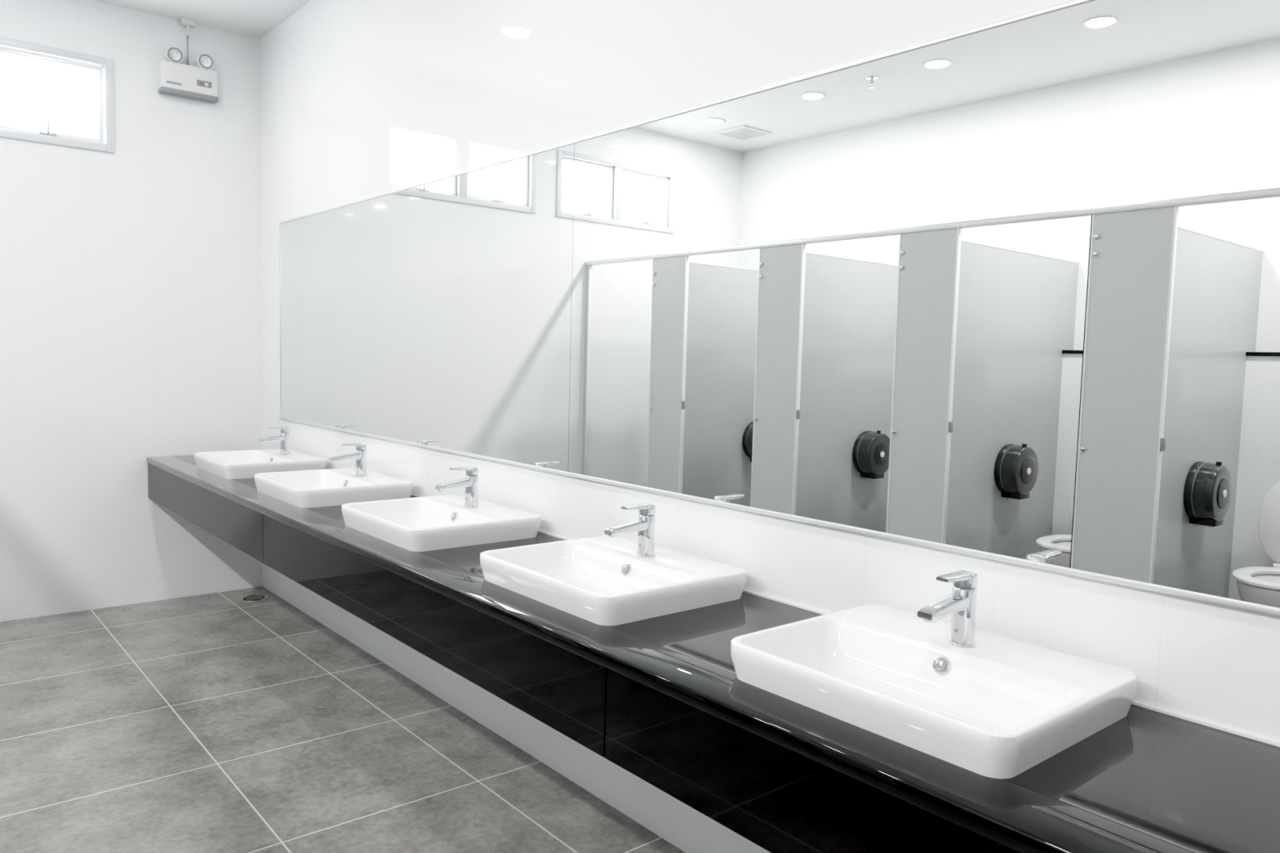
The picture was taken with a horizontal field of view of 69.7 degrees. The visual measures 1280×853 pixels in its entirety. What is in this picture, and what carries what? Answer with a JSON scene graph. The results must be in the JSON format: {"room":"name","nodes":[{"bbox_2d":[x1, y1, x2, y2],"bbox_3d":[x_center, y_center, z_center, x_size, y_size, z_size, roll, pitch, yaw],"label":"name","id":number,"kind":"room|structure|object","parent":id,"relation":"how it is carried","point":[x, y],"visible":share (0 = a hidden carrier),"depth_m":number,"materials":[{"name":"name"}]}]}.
{"room":"public restroom","nodes":[
{"label":"public restroom","id":0,"kind":"room"},
{"bbox_2d":[0,0,262,622],"bbox_3d":[-3.542,-0.543,3.884,3.716,2.974,0.150,-2,6,-40],"label":"wall","id":1,"kind":"structure","parent":0,"point":[131,276],"depth_m":4.59,"materials":[{"name":"white paint"}]},
{"bbox_2d":[0,35,115,153],"bbox_3d":[-3.010,-1.554,4.174,1.079,0.449,0.082,-2,6,-40],"label":"window","id":2,"kind":"structure","parent":1,"relation":"in","point":[104,66],"depth_m":4.39,"materials":[{"name":"plastic"}]},
{"bbox_2d":[158,17,218,103],"bbox_3d":[-2.289,-1.867,4.659,0.270,0.384,0.080,-2,6,-40],"label":"emergency light","id":3,"kind":"object","parent":1,"relation":"attached to","point":[177,79],"visible":1,"depth_m":4.64,"materials":[{"name":"white plastic"}]},
{"bbox_2d":[96,0,310,39],"bbox_3d":[-1.303,-1.823,1.154,4.016,0.100,7.003,-2,6,-40],"label":"ceiling","id":4,"kind":"structure","parent":0,"point":[255,19],"depth_m":4.52,"materials":[{"name":"paint"}]},
{"bbox_2d":[0,586,684,852],"bbox_3d":[-1.383,1.241,1.382,4.016,0.100,7.003,-2,6,-40],"label":"floor","id":5,"kind":"structure","parent":0,"point":[215,722],"depth_m":3.02,"materials":[{"name":"grey tile"}]},
{"bbox_2d":[239,595,267,602],"bbox_3d":[-2.047,0.911,4.869,0.140,0.006,0.140,-2,6,-40],"label":"floor drain","id":6,"kind":"object","parent":5,"relation":"on","point":[250,598],"visible":1,"depth_m":4.85,"materials":[{"name":"metal"}]},
{"bbox_2d":[259,0,1279,852],"bbox_3d":[0.138,-0.345,2.508,0.150,2.974,7.003,-2,6,-40],"label":"wall","id":7,"kind":"structure","parent":0,"point":[360,100],"depth_m":2.67,"materials":[{"name":"white tile"}]},
{"bbox_2d":[146,454,1279,852],"bbox_3d":[-0.450,0.464,2.680,0.574,0.217,5.802,-2,6,-40],"label":"countertop","id":8,"kind":"structure","parent":7,"relation":"attached to","point":[662,699],"depth_m":1.57,"materials":[{"name":"black stone"}]},
{"bbox_2d":[194,448,326,479],"bbox_3d":[-1.787,0.188,4.315,0.452,0.103,0.546,-2,6,-40],"label":"washbasin","id":9,"kind":"object","parent":8,"relation":"in","point":[228,464],"visible":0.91,"depth_m":4.21,"materials":[{"name":"white ceramic"}]},
{"bbox_2d":[256,426,289,454],"bbox_3d":[-1.734,0.069,4.348,0.149,0.132,0.048,-2,6,-40],"label":"faucet","id":10,"kind":"object","parent":9,"relation":"on","point":[284,437],"visible":1,"depth_m":4.36,"materials":[{"name":"silver metal"}]},
{"bbox_2d":[253,467,413,507],"bbox_3d":[-1.216,0.254,3.636,0.452,0.103,0.546,-2,6,-40],"label":"washbasin","id":11,"kind":"object","parent":8,"relation":"in","point":[331,486],"visible":0.92,"depth_m":3.53,"materials":[{"name":"white ceramic"}]},
{"bbox_2d":[328,443,367,476],"bbox_3d":[-1.163,0.135,3.670,0.149,0.132,0.048,-2,6,-40],"label":"faucet","id":12,"kind":"object","parent":11,"relation":"on","point":[360,455],"visible":1,"depth_m":3.68,"materials":[{"name":"silver metal"}]},
{"bbox_2d":[341,494,541,551],"bbox_3d":[-0.646,0.319,2.958,0.452,0.103,0.546,-2,6,-40],"label":"washbasin","id":13,"kind":"object","parent":8,"relation":"in","point":[427,523],"visible":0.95,"depth_m":2.87,"materials":[{"name":"white ceramic"}]},
{"bbox_2d":[435,466,479,507],"bbox_3d":[-0.593,0.200,2.991,0.149,0.132,0.048,-2,6,-40],"label":"faucet","id":14,"kind":"object","parent":13,"relation":"on","point":[470,482],"visible":1,"depth_m":3.00,"materials":[{"name":"silver metal"}]},
{"bbox_2d":[480,535,746,626],"bbox_3d":[-0.075,0.385,2.279,0.452,0.103,0.546,-2,6,-40],"label":"washbasin","id":15,"kind":"object","parent":8,"relation":"in","point":[602,580],"visible":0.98,"depth_m":2.22,"materials":[{"name":"white ceramic"}]},
{"bbox_2d":[604,503,655,557],"bbox_3d":[-0.022,0.266,2.312,0.149,0.132,0.048,-2,6,-40],"label":"faucet","id":16,"kind":"object","parent":15,"relation":"on","point":[644,525],"visible":1,"depth_m":2.32,"materials":[{"name":"silver metal"}]},
{"bbox_2d":[730,604,1137,778],"bbox_3d":[0.495,0.450,1.601,0.452,0.103,0.546,-2,6,-40],"label":"washbasin","id":17,"kind":"object","parent":8,"relation":"in","point":[999,707],"visible":0.99,"depth_m":1.55,"materials":[{"name":"white ceramic"}]},
{"bbox_2d":[917,570,977,647],"bbox_3d":[0.548,0.331,1.634,0.149,0.132,0.048,-2,6,-40],"label":"faucet","id":18,"kind":"object","parent":17,"relation":"on","point":[961,604],"visible":1,"depth_m":1.65,"materials":[{"name":"silver metal"}]},
{"bbox_2d":[279,0,1279,616],"bbox_3d":[-0.112,-0.343,2.680,0.012,1.015,5.486,-2,6,-40],"label":"wall mirror","id":19,"kind":"object","parent":7,"relation":"attached to","point":[1007,290],"visible":1,"depth_m":1.90,"materials":[{"name":"mirror"}]}
]}

